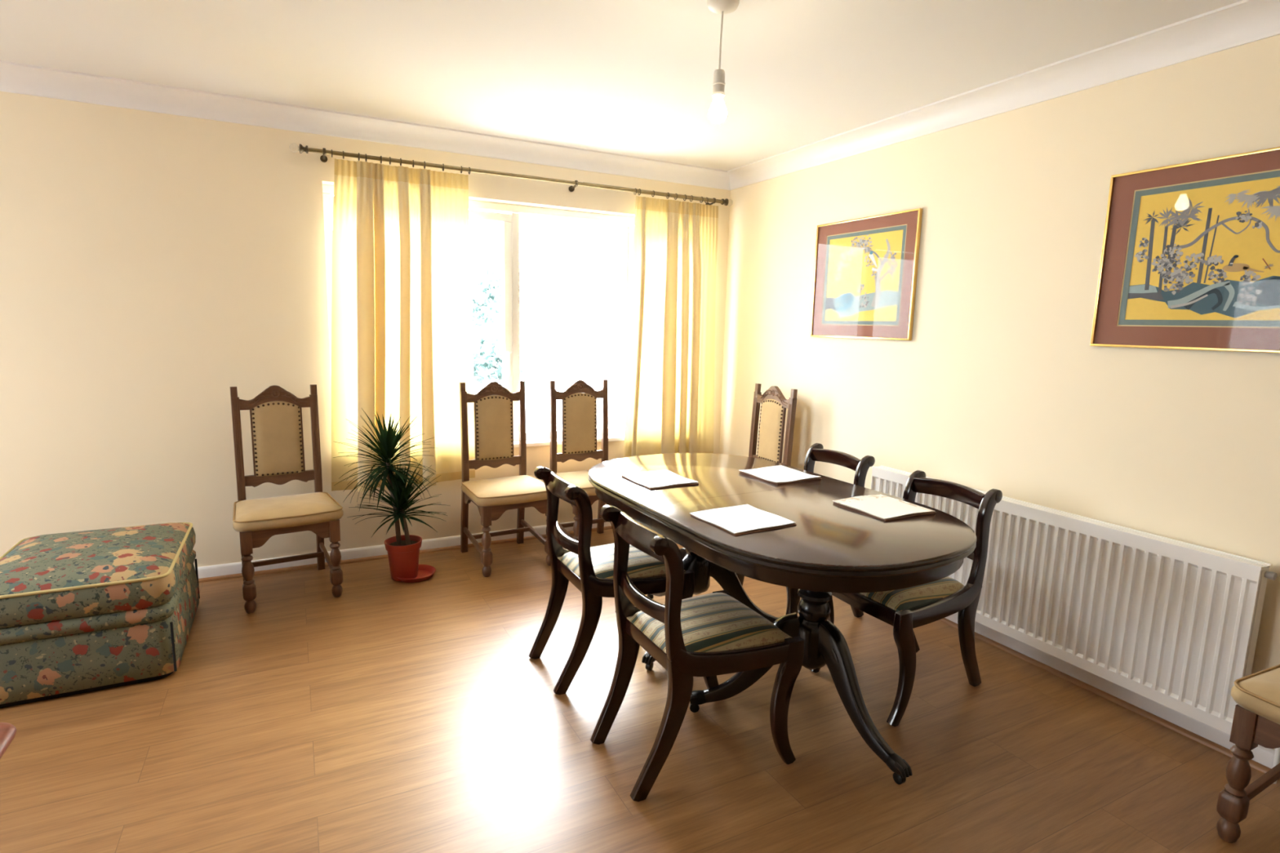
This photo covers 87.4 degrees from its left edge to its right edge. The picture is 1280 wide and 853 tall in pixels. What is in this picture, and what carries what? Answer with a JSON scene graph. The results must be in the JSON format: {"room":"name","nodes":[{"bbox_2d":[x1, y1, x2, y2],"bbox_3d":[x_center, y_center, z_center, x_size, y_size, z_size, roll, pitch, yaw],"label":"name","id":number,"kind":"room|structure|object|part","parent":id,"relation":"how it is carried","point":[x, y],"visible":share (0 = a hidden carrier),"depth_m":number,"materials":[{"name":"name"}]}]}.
{"room":"dining room","nodes":[
{"label":"dining room","id":0,"kind":"room"},
{"bbox_2d":[0,91,730,567],"bbox_3d":[-2.160,-0.440,3.594,6.645,2.600,0.280,-3,10,-27],"label":"wall","id":1,"kind":"structure","parent":0,"point":[153,265],"depth_m":3.34,"materials":[{"name":"paint"}]},
{"bbox_2d":[0,60,729,190],"bbox_3d":[-2.045,-1.549,3.252,6.085,0.100,0.102,-3,10,-27],"label":"trim","id":2,"kind":"structure","parent":1,"relation":"attached to","point":[15,77],"depth_m":3.47,"materials":[{"name":"paint"}]},
{"bbox_2d":[197,518,611,578],"bbox_3d":[-2.121,0.769,3.646,6.085,0.075,0.016,-3,10,-27],"label":"baseboard","id":3,"kind":"structure","parent":1,"relation":"attached to","point":[220,570],"depth_m":3.89,"materials":[{"name":"paint"}]},
{"bbox_2d":[198,522,643,582],"bbox_3d":[-2.114,0.801,3.635,6.085,0.017,0.017,-3,10,-27],"label":"trim","id":4,"kind":"structure","parent":1,"relation":"attached to","point":[457,547],"depth_m":3.87,"materials":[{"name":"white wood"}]},
{"bbox_2d":[322,184,635,447],"bbox_3d":[-0.650,-0.629,4.272,2.433,1.497,0.190,-3,10,-27],"label":"window","id":5,"kind":"structure","parent":1,"relation":"in","point":[510,222],"depth_m":4.25,"materials":[{"name":"plastic"}]},
{"bbox_3d":[-0.819,-0.398,4.221,0.024,0.150,0.038,-3,10,-27],"label":"handle","id":6,"kind":"part","parent":5,"relation":"part of","materials":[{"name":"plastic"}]},
{"bbox_3d":[-0.667,0.099,4.384,2.433,0.024,0.190,-3,10,-27],"label":"sill","id":7,"kind":"part","parent":5,"relation":"part of","materials":[{"name":"paint"}]},
{"bbox_2d":[289,142,733,205],"bbox_3d":[-0.581,-1.474,4.029,2.710,0.062,0.104,-3,10,-27],"label":"curtain rod","id":8,"kind":"object","parent":1,"relation":"attached to","point":[294,148],"visible":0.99,"depth_m":3.87,"materials":[{"name":"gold metal"}]},
{"bbox_2d":[331,158,475,491],"bbox_3d":[-1.326,-0.531,3.751,0.801,1.777,0.093,-3,10,-27],"label":"curtain","id":9,"kind":"object","parent":8,"relation":"hanging from","point":[402,320],"visible":0.91,"depth_m":3.73,"materials":[{"name":"fabric"}]},
{"bbox_2d":[623,195,718,457],"bbox_3d":[0.244,-0.617,4.562,0.732,1.771,0.081,-3,10,-27],"label":"curtain","id":10,"kind":"object","parent":8,"relation":"hanging from","point":[670,406],"visible":0.95,"depth_m":4.55,"materials":[{"name":"fabric"}]},
{"bbox_2d":[0,0,1242,170],"bbox_3d":[0.470,-0.851,-1.569,6.085,0.100,11.065,-3,10,-27],"label":"ceiling","id":11,"kind":"structure","parent":0,"point":[628,77],"depth_m":2.63,"materials":[{"name":"paint"}]},
{"bbox_2d":[706,0,739,124],"bbox_3d":[0.264,-1.191,2.193,0.104,0.376,0.104,-3,10,-27],"label":"pendant lamp","id":12,"kind":"object","parent":11,"relation":"hanging from","point":[717,113],"visible":1,"depth_m":2.19,"materials":[{"name":"white plastic"}]},
{"bbox_3d":[0.257,-1.048,2.214,0.062,0.087,0.062,-3,10,-27],"label":"bulb","id":13,"kind":"part","parent":12,"relation":"part of","materials":[{"name":"white glass"}]},
{"bbox_3d":[0.264,-1.251,2.183,0.010,0.195,0.006,-3,10,-27],"label":"cord","id":14,"kind":"part","parent":12,"relation":"part of","materials":[{"name":"white plastic"}]},
{"bbox_2d":[0,524,1279,852],"bbox_3d":[0.410,1.639,-1.188,6.085,0.060,11.065,-3,10,-27],"label":"floor","id":15,"kind":"structure","parent":0,"point":[385,714],"depth_m":2.21,"materials":[{"name":"laminate"}]},
{"bbox_2d":[0,722,17,759],"bbox_3d":[-1.845,0.977,1.096,1.160,0.450,0.600,-3,10,-27],"label":"coffee table","id":16,"kind":"object","parent":15,"relation":"on","point":[7,731],"visible":1,"depth_m":1.52,"materials":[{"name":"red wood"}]},
{"bbox_2d":[0,522,199,708],"bbox_3d":[-2.237,0.707,2.754,0.636,0.462,0.781,-3,10,-27],"label":"ottoman","id":17,"kind":"object","parent":15,"relation":"on","point":[85,611],"visible":1,"depth_m":2.49,"materials":[{"name":"fabric"}]},
{"bbox_2d":[0,522,195,628],"bbox_3d":[-2.234,0.562,2.732,0.636,0.168,0.781,-3,10,-27],"label":"cushion","id":18,"kind":"object","parent":17,"relation":"on","point":[76,578],"depth_m":2.51,"materials":[{"name":"fabric"}]},
{"bbox_2d":[230,384,343,613],"bbox_3d":[-1.794,0.330,3.384,0.476,1.041,0.516,-4,10,-33],"label":"carved chair","id":19,"kind":"object","parent":15,"relation":"on","point":[275,413],"visible":1,"depth_m":3.43,"materials":[{"name":"brown wood"}]},
{"bbox_3d":[-2.062,0.312,3.462,0.036,1.040,0.086,-4,10,-33],"label":"leg","id":20,"kind":"part","parent":19,"relation":"part of","materials":[{"name":"brown wood"}]},
{"bbox_3d":[-1.845,0.686,3.154,0.055,0.402,0.055,-4,10,-33],"label":"leg","id":21,"kind":"part","parent":19,"relation":"part of","materials":[{"name":"brown wood"}]},
{"bbox_3d":[-1.893,-0.153,3.479,0.325,0.120,0.032,-4,10,-33],"label":"crest rail","id":22,"kind":"part","parent":19,"relation":"part of","materials":[{"name":"brown wood"}]},
{"bbox_3d":[-1.894,0.062,3.505,0.222,0.390,0.045,-4,10,-33],"label":"panel","id":23,"kind":"part","parent":19,"relation":"part of","materials":[{"name":"fabric"}]},
{"bbox_3d":[-1.889,0.065,3.497,0.223,0.380,0.024,-4,10,-33],"label":"nail trim","id":24,"kind":"part","parent":19,"relation":"part of","materials":[{"name":"black metal"}]},
{"bbox_3d":[-1.898,0.275,3.537,0.325,0.061,0.024,-4,10,-33],"label":"rail","id":25,"kind":"part","parent":19,"relation":"part of","materials":[{"name":"brown wood"}]},
{"bbox_3d":[-1.772,0.414,3.360,0.476,0.079,0.430,-4,10,-33],"label":"seat","id":26,"kind":"part","parent":19,"relation":"part of","materials":[{"name":"fabric"}]},
{"bbox_3d":[-1.762,0.289,3.659,0.036,1.040,0.086,-4,10,-33],"label":"leg","id":27,"kind":"part","parent":19,"relation":"part of","materials":[{"name":"brown wood"}]},
{"bbox_3d":[-1.527,0.662,3.361,0.055,0.402,0.055,-4,10,-33],"label":"leg","id":28,"kind":"part","parent":19,"relation":"part of","materials":[{"name":"brown wood"}]},
{"bbox_2d":[396,564,435,582],"bbox_3d":[-1.235,0.809,3.672,0.224,0.031,0.224,-3,10,-27],"label":"saucer","id":29,"kind":"object","parent":15,"relation":"on","point":[425,572],"visible":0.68,"depth_m":3.69,"materials":[{"name":"ceramic"}]},
{"bbox_2d":[333,408,450,581],"bbox_3d":[-1.304,0.369,3.538,0.562,0.923,0.509,-3,10,-27],"label":"potted plant","id":30,"kind":"object","parent":29,"relation":"on","point":[403,551],"visible":1,"depth_m":3.54,"materials":[{"name":"green plant"}]},
{"bbox_3d":[-1.314,0.398,3.575,0.070,0.506,0.027,-5,11,-38],"label":"stem","id":31,"kind":"part","parent":30,"relation":"part of","materials":[{"name":"plant"}]},
{"bbox_3d":[-1.281,0.717,3.637,0.194,0.206,0.194,-3,10,-27],"label":"pot","id":32,"kind":"part","parent":30,"relation":"part of","materials":[{"name":"ceramic"}]},
{"bbox_3d":[-1.265,0.522,3.598,0.065,0.258,0.025,-5,11,-37],"label":"stem","id":33,"kind":"part","parent":30,"relation":"part of","materials":[{"name":"plant"}]},
{"bbox_2d":[459,381,550,577],"bbox_3d":[-0.782,0.275,3.903,0.476,1.041,0.516,-4,10,-31],"label":"carved chair","id":34,"kind":"object","parent":15,"relation":"on","point":[493,403],"visible":0.91,"depth_m":3.97,"materials":[{"name":"wood"}]},
{"bbox_3d":[-1.048,0.256,3.991,0.036,1.040,0.086,-4,10,-31],"label":"leg","id":35,"kind":"part","parent":34,"relation":"part of","materials":[{"name":"brown wood"}]},
{"bbox_3d":[-0.843,0.630,3.676,0.055,0.402,0.055,-4,10,-31],"label":"leg","id":36,"kind":"part","parent":34,"relation":"part of","materials":[{"name":"brown wood"}]},
{"bbox_3d":[-0.875,-0.209,4.003,0.325,0.120,0.032,-4,10,-31],"label":"crest rail","id":37,"kind":"part","parent":34,"relation":"part of","materials":[{"name":"brown wood"}]},
{"bbox_3d":[-0.876,0.007,4.029,0.222,0.390,0.045,-4,10,-31],"label":"panel","id":38,"kind":"part","parent":34,"relation":"part of","materials":[{"name":"fabric"}]},
{"bbox_3d":[-0.871,0.009,4.021,0.223,0.380,0.024,-4,10,-31],"label":"nail trim","id":39,"kind":"part","parent":34,"relation":"part of","materials":[{"name":"gold metal"}]},
{"bbox_3d":[-0.881,0.220,4.060,0.325,0.061,0.024,-4,10,-31],"label":"rail","id":40,"kind":"part","parent":34,"relation":"part of","materials":[{"name":"brown wood"}]},
{"bbox_3d":[-0.762,0.359,3.879,0.476,0.079,0.430,-4,10,-31],"label":"seat","id":41,"kind":"part","parent":34,"relation":"part of","materials":[{"name":"fabric"}]},
{"bbox_3d":[-0.740,0.234,4.178,0.036,1.040,0.086,-4,10,-31],"label":"leg","id":42,"kind":"part","parent":34,"relation":"part of","materials":[{"name":"brown wood"}]},
{"bbox_3d":[-0.518,0.608,3.872,0.055,0.402,0.055,-4,10,-31],"label":"leg","id":43,"kind":"part","parent":34,"relation":"part of","materials":[{"name":"brown wood"}]},
{"bbox_2d":[549,379,638,540],"bbox_3d":[-0.296,0.248,4.153,0.476,1.041,0.516,-4,10,-29],"label":"carved chair","id":44,"kind":"object","parent":15,"relation":"on","point":[579,400],"visible":0.66,"depth_m":4.25,"materials":[{"name":"wood"}]},
{"bbox_3d":[-0.558,0.228,4.250,0.036,1.040,0.086,-4,10,-29],"label":"leg","id":45,"kind":"part","parent":44,"relation":"part of","materials":[{"name":"brown wood"}]},
{"bbox_3d":[-0.366,0.603,3.927,0.055,0.402,0.055,-4,10,-29],"label":"leg","id":46,"kind":"part","parent":44,"relation":"part of","materials":[{"name":"brown wood"}]},
{"bbox_3d":[-0.277,0.332,4.128,0.476,0.079,0.430,-4,10,-29],"label":"seat","id":47,"kind":"part","parent":44,"relation":"part of","materials":[{"name":"fabric"}]},
{"bbox_3d":[-0.383,-0.236,4.256,0.325,0.120,0.032,-4,10,-29],"label":"crest rail","id":48,"kind":"part","parent":44,"relation":"part of","materials":[{"name":"brown wood"}]},
{"bbox_3d":[-0.389,0.193,4.313,0.325,0.061,0.024,-4,10,-29],"label":"rail","id":49,"kind":"part","parent":44,"relation":"part of","materials":[{"name":"brown wood"}]},
{"bbox_3d":[-0.384,-0.020,4.282,0.222,0.390,0.045,-4,10,-29],"label":"panel","id":50,"kind":"part","parent":44,"relation":"part of","materials":[{"name":"fabric"}]},
{"bbox_3d":[-0.380,-0.018,4.274,0.223,0.380,0.024,-4,10,-29],"label":"nail trim","id":51,"kind":"part","parent":44,"relation":"part of","materials":[{"name":"gold metal"}]},
{"bbox_3d":[-0.244,0.208,4.426,0.036,1.040,0.086,-4,10,-29],"label":"leg","id":52,"kind":"part","parent":44,"relation":"part of","materials":[{"name":"brown wood"}]},
{"bbox_2d":[528,466,694,695],"bbox_3d":[-0.132,0.586,2.748,0.572,0.825,0.442,-3,10,-27],"label":"dining chair","id":53,"kind":"object","parent":15,"relation":"on","point":[589,569],"visible":0.7,"depth_m":2.62,"materials":[{"name":"brown wood"}]},
{"bbox_3d":[-0.381,0.572,2.803,0.183,0.825,0.054,-3,10,-27],"label":"leg","id":54,"kind":"part","parent":53,"relation":"part of","materials":[{"name":"brown wood"}]},
{"bbox_3d":[-0.304,0.237,2.600,0.058,0.077,0.326,-3,10,-27],"label":"rail","id":55,"kind":"part","parent":53,"relation":"part of","materials":[{"name":"brown wood"}]},
{"bbox_3d":[-0.293,0.440,2.640,0.048,0.055,0.328,-3,10,-27],"label":"rail","id":56,"kind":"part","parent":53,"relation":"part of","materials":[{"name":"brown wood"}]},
{"bbox_3d":[-0.266,0.600,2.680,0.020,0.050,0.320,-3,10,-27],"label":"rail","id":57,"kind":"part","parent":53,"relation":"part of","materials":[{"name":"brown wood"}]},
{"bbox_3d":[-0.230,0.619,2.516,0.183,0.825,0.054,-3,10,-27],"label":"leg","id":58,"kind":"part","parent":53,"relation":"part of","materials":[{"name":"brown wood"}]},
{"bbox_3d":[-0.088,0.551,2.765,0.414,0.066,0.386,-3,10,-27],"label":"seat","id":59,"kind":"part","parent":53,"relation":"part of","materials":[{"name":"fabric"}]},
{"bbox_3d":[-0.027,0.599,2.589,0.419,0.117,0.029,-2,9,-23],"label":"rail","id":60,"kind":"part","parent":53,"relation":"part of","materials":[{"name":"brown wood"}]},
{"bbox_3d":[0.165,0.796,2.703,0.106,0.434,0.030,-3,10,-27],"label":"leg","id":61,"kind":"part","parent":53,"relation":"part of","materials":[{"name":"brown wood"}]},
{"bbox_2d":[590,505,804,801],"bbox_3d":[0.169,0.679,2.190,0.572,0.825,0.442,-3,10,-27],"label":"dining chair","id":62,"kind":"object","parent":15,"relation":"on","point":[708,636],"visible":0.98,"depth_m":2.09,"materials":[{"name":"brown wood"}]},
{"bbox_3d":[-0.080,0.664,2.244,0.183,0.825,0.054,-3,10,-27],"label":"leg","id":63,"kind":"part","parent":62,"relation":"part of","materials":[{"name":"brown wood"}]},
{"bbox_3d":[0.100,0.637,2.363,0.419,0.117,0.029,-4,10,-31],"label":"rail","id":64,"kind":"part","parent":62,"relation":"part of","materials":[{"name":"brown wood"}]},
{"bbox_3d":[-0.003,0.330,2.042,0.058,0.077,0.326,-3,10,-27],"label":"rail","id":65,"kind":"part","parent":62,"relation":"part of","materials":[{"name":"brown wood"}]},
{"bbox_3d":[0.008,0.532,2.082,0.048,0.055,0.328,-3,10,-27],"label":"rail","id":66,"kind":"part","parent":62,"relation":"part of","materials":[{"name":"brown wood"}]},
{"bbox_3d":[0.035,0.693,2.122,0.020,0.050,0.320,-3,10,-27],"label":"rail","id":67,"kind":"part","parent":62,"relation":"part of","materials":[{"name":"brown wood"}]},
{"bbox_3d":[0.071,0.712,1.957,0.183,0.825,0.054,-3,10,-27],"label":"leg","id":68,"kind":"part","parent":62,"relation":"part of","materials":[{"name":"brown wood"}]},
{"bbox_3d":[0.212,0.644,2.207,0.414,0.066,0.386,-3,10,-27],"label":"seat","id":69,"kind":"part","parent":62,"relation":"part of","materials":[{"name":"beige fabric"}]},
{"bbox_3d":[0.277,0.829,2.506,0.106,0.434,0.030,-3,10,-27],"label":"leg","id":70,"kind":"part","parent":62,"relation":"part of","materials":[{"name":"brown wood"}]},
{"bbox_3d":[0.274,0.692,2.031,0.419,0.117,0.029,-2,9,-23],"label":"rail","id":71,"kind":"part","parent":62,"relation":"part of","materials":[{"name":"brown wood"}]},
{"bbox_3d":[0.466,0.889,2.145,0.106,0.434,0.030,-3,10,-27],"label":"leg","id":72,"kind":"part","parent":62,"relation":"part of","materials":[{"name":"brown wood"}]},
{"bbox_2d":[748,383,797,466],"bbox_3d":[0.637,0.273,4.139,0.516,1.041,0.476,-3,10,-25],"label":"carved chair","id":73,"kind":"object","parent":15,"relation":"on","point":[774,404],"visible":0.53,"depth_m":4.14,"materials":[{"name":"wood"}]},
{"bbox_3d":[0.754,0.237,4.391,0.086,1.040,0.036,-3,10,-25],"label":"leg","id":74,"kind":"part","parent":73,"relation":"part of","materials":[{"name":"brown wood"}]},
{"bbox_3d":[0.810,0.236,4.216,0.024,0.061,0.325,-3,10,-25],"label":"rail","id":75,"kind":"part","parent":73,"relation":"part of","materials":[{"name":"brown wood"}]},
{"bbox_3d":[0.808,0.025,4.181,0.024,0.380,0.223,-3,10,-25],"label":"nail trim","id":76,"kind":"part","parent":73,"relation":"part of","materials":[{"name":"gold metal"}]},
{"bbox_3d":[0.816,0.023,4.184,0.045,0.390,0.222,-3,10,-25],"label":"panel","id":77,"kind":"part","parent":73,"relation":"part of","materials":[{"name":"fabric"}]},
{"bbox_3d":[0.829,-0.191,4.155,0.032,0.120,0.325,-3,10,-25],"label":"crest rail","id":78,"kind":"part","parent":73,"relation":"part of","materials":[{"name":"brown wood"}]},
{"bbox_3d":[0.908,0.290,4.070,0.086,1.040,0.036,-3,10,-25],"label":"leg","id":79,"kind":"part","parent":73,"relation":"part of","materials":[{"name":"brown wood"}]},
{"bbox_2d":[588,453,976,784],"bbox_3d":[0.440,0.632,2.716,0.988,0.750,1.670,-3,10,-29],"label":"dining table","id":80,"kind":"object","parent":15,"relation":"on","point":[832,547],"visible":0.73,"depth_m":2.29,"materials":[{"name":"brown wood"}]},
{"bbox_2d":[620,469,698,489],"bbox_3d":[0.079,0.222,2.824,0.238,0.010,0.259,-4,10,-29],"label":"place mat","id":81,"kind":"object","parent":80,"relation":"on","point":[658,479],"visible":1,"depth_m":2.81,"materials":[{"name":"white paper"}]},
{"bbox_2d":[689,504,796,536],"bbox_3d":[0.348,0.312,2.272,0.264,0.010,0.259,-4,10,-30],"label":"place mat","id":82,"kind":"object","parent":80,"relation":"on","point":[738,520],"visible":1,"depth_m":2.25,"materials":[{"name":"white paper"}]},
{"bbox_2d":[738,465,821,484],"bbox_3d":[0.618,0.211,2.971,0.252,0.012,0.263,-4,10,-29],"label":"place mat","id":83,"kind":"object","parent":80,"relation":"on","point":[778,474],"visible":1,"depth_m":2.95,"materials":[{"name":"white paper"}]},
{"bbox_2d":[832,493,936,520],"bbox_3d":[0.898,0.294,2.476,0.256,0.010,0.263,-3,10,-27],"label":"place mat","id":84,"kind":"object","parent":80,"relation":"on","point":[880,506],"visible":1,"depth_m":2.46,"materials":[{"name":"white paper"}]},
{"bbox_2d":[736,443,875,617],"bbox_3d":[0.787,0.530,3.260,0.572,0.825,0.442,-3,10,-27],"label":"dining chair","id":85,"kind":"object","parent":15,"relation":"on","point":[816,452],"visible":0.19,"depth_m":3.25,"materials":[{"name":"brown wood"}]},
{"bbox_3d":[0.481,0.703,3.363,0.106,0.434,0.030,-3,10,-27],"label":"leg","id":86,"kind":"part","parent":85,"relation":"part of","materials":[{"name":"brown wood"}]},
{"bbox_3d":[0.670,0.763,3.002,0.106,0.434,0.030,-3,10,-27],"label":"leg","id":87,"kind":"part","parent":85,"relation":"part of","materials":[{"name":"brown wood"}]},
{"bbox_3d":[0.885,0.496,3.492,0.183,0.825,0.054,-3,10,-27],"label":"leg","id":88,"kind":"part","parent":85,"relation":"part of","materials":[{"name":"brown wood"}]},
{"bbox_3d":[0.976,0.161,3.297,0.058,0.077,0.326,-3,10,-27],"label":"rail","id":89,"kind":"part","parent":85,"relation":"part of","materials":[{"name":"brown wood"}]},
{"bbox_3d":[1.035,0.544,3.205,0.183,0.825,0.054,-3,10,-27],"label":"leg","id":90,"kind":"part","parent":85,"relation":"part of","materials":[{"name":"brown wood"}]},
{"bbox_2d":[809,470,1002,726],"bbox_3d":[1.054,0.630,2.645,0.572,0.825,0.442,-3,10,-27],"label":"dining chair","id":91,"kind":"object","parent":15,"relation":"on","point":[907,609],"visible":0.62,"depth_m":2.51,"materials":[{"name":"brown wood"}]},
{"bbox_3d":[0.748,0.803,2.748,0.106,0.434,0.030,-3,10,-27],"label":"leg","id":92,"kind":"part","parent":91,"relation":"part of","materials":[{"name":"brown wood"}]},
{"bbox_3d":[0.827,0.656,2.530,0.030,0.058,0.385,-3,10,-27],"label":"rail","id":93,"kind":"part","parent":91,"relation":"part of","materials":[{"name":"brown wood"}]},
{"bbox_3d":[0.937,0.863,2.387,0.106,0.434,0.030,-3,10,-27],"label":"leg","id":94,"kind":"part","parent":91,"relation":"part of","materials":[{"name":"brown wood"}]},
{"bbox_3d":[1.012,0.600,2.618,0.414,0.066,0.386,-3,10,-27],"label":"seat","id":95,"kind":"part","parent":91,"relation":"part of","materials":[{"name":"fabric"}]},
{"bbox_3d":[1.152,0.597,2.877,0.183,0.825,0.054,-3,10,-27],"label":"leg","id":96,"kind":"part","parent":91,"relation":"part of","materials":[{"name":"brown wood"}]},
{"bbox_3d":[1.123,0.646,2.467,0.419,0.117,0.029,-4,10,-31],"label":"rail","id":97,"kind":"part","parent":91,"relation":"part of","materials":[{"name":"brown wood"}]},
{"bbox_3d":[1.244,0.262,2.683,0.058,0.077,0.326,-3,10,-27],"label":"rail","id":98,"kind":"part","parent":91,"relation":"part of","materials":[{"name":"brown wood"}]},
{"bbox_3d":[1.223,0.466,2.706,0.048,0.055,0.328,-3,10,-27],"label":"rail","id":99,"kind":"part","parent":91,"relation":"part of","materials":[{"name":"brown wood"}]},
{"bbox_3d":[1.303,0.645,2.590,0.183,0.825,0.054,-3,10,-27],"label":"leg","id":100,"kind":"part","parent":91,"relation":"part of","materials":[{"name":"brown wood"}]},
{"bbox_2d":[1216,664,1279,843],"bbox_3d":[1.944,0.671,1.744,0.516,1.041,0.476,-3,10,-27],"label":"carved chair","id":101,"kind":"object","parent":15,"relation":"on","point":[1256,717],"visible":1,"depth_m":1.84,"materials":[{"name":"wood"}]},
{"bbox_3d":[1.662,0.968,1.862,0.055,0.402,0.055,-3,10,-27],"label":"leg","id":102,"kind":"part","parent":101,"relation":"part of","materials":[{"name":"brown wood"}]},
{"bbox_3d":[1.904,0.751,1.736,0.430,0.079,0.476,-3,10,-27],"label":"seat","id":103,"kind":"part","parent":101,"relation":"part of","materials":[{"name":"fabric"}]},
{"bbox_2d":[719,34,1279,750],"bbox_3d":[3.332,0.250,-0.050,0.280,2.600,11.345,-3,10,-27],"label":"wall","id":104,"kind":"structure","parent":0,"point":[999,383],"depth_m":2.83,"materials":[{"name":"paint"}]},
{"bbox_2d":[810,208,922,340],"bbox_3d":[1.203,-0.804,3.648,0.022,0.643,0.728,-3,10,-27],"label":"framed picture","id":105,"kind":"object","parent":104,"relation":"attached to","point":[865,273],"visible":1,"depth_m":3.61,"materials":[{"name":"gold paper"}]},
{"bbox_2d":[824,229,902,321],"bbox_3d":[1.205,-0.807,3.649,0.002,0.466,0.532,-3,10,-27],"label":"print","id":106,"kind":"object","parent":105,"relation":"attached to","point":[864,268],"depth_m":3.63,"materials":[{"name":"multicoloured paper"}]},
{"bbox_2d":[727,0,1279,190],"bbox_3d":[3.125,-0.898,-0.188,0.102,0.100,11.065,-3,10,-27],"label":"trim","id":107,"kind":"structure","parent":104,"relation":"attached to","point":[1242,22],"depth_m":2.67,"materials":[{"name":"paint"}]},
{"bbox_2d":[871,465,1279,784],"bbox_3d":[1.652,0.673,2.844,0.102,0.688,1.725,-3,10,-27],"label":"radiator","id":108,"kind":"object","parent":104,"relation":"attached to","point":[1173,624],"visible":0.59,"depth_m":2.48,"materials":[{"name":"white metal"}]},
{"bbox_2d":[871,465,1271,570],"bbox_3d":[1.622,0.331,2.836,0.074,0.012,1.612,-3,10,-27],"label":"grille","id":109,"kind":"object","parent":108,"relation":"attached to","point":[1203,553],"depth_m":2.47,"materials":[{"name":"white metal"}]},
{"bbox_3d":[1.641,0.616,2.894,0.012,0.560,1.600,-3,10,-27],"label":"panel","id":110,"kind":"part","parent":108,"relation":"part of","materials":[{"name":"white metal"}]},
{"bbox_3d":[1.984,0.728,2.173,0.044,0.554,0.002,-3,10,-27],"label":"panel","id":111,"kind":"part","parent":108,"relation":"part of","materials":[{"name":"white metal"}]},
{"bbox_2d":[938,617,1279,780],"bbox_3d":[3.092,1.454,0.184,0.017,0.017,11.065,-3,10,-27],"label":"trim","id":112,"kind":"structure","parent":104,"relation":"attached to","point":[1227,752],"depth_m":2.58,"materials":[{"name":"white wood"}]},
{"bbox_2d":[945,613,1274,768],"bbox_3d":[3.107,1.425,0.187,0.016,0.075,11.065,-3,10,-27],"label":"baseboard","id":113,"kind":"structure","parent":104,"relation":"attached to","point":[1264,756],"depth_m":2.57,"materials":[{"name":"paint"}]},
{"bbox_2d":[1089,146,1279,353],"bbox_3d":[1.978,-0.563,2.167,0.022,0.636,0.910,-3,10,-27],"label":"framed picture","id":114,"kind":"object","parent":104,"relation":"attached to","point":[1190,259],"visible":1,"depth_m":2.30,"materials":[{"name":"reddish-brown mat board"},{"name":"glass"},{"name":"gold"}]},
{"bbox_2d":[1124,177,1279,319],"bbox_3d":[1.979,-0.569,2.167,0.002,0.452,0.706,-3,10,-27],"label":"print","id":115,"kind":"object","parent":114,"relation":"attached to","point":[1206,250],"depth_m":2.27,"materials":[{"name":"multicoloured paper"}]},
{"label":"outside","id":116,"kind":"structure","parent":0,"visible":0},
{"bbox_2d":[473,346,625,431],"bbox_3d":[-2.330,0.860,4.627,60.000,0.090,70.000,-3,10,-27],"label":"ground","id":117,"kind":"structure","parent":116,"point":[565,366],"depth_m":20.29,"materials":[{"name":"white"}]},
{"bbox_2d":[471,260,532,393],"bbox_3d":[-1.708,-0.772,7.716,0.892,2.241,0.673,-3,10,-27],"label":"tree","id":118,"kind":"object","parent":117,"relation":"on","point":[488,356],"visible":0.52,"depth_m":7.54,"materials":[{"name":"green plant"}]}
]}

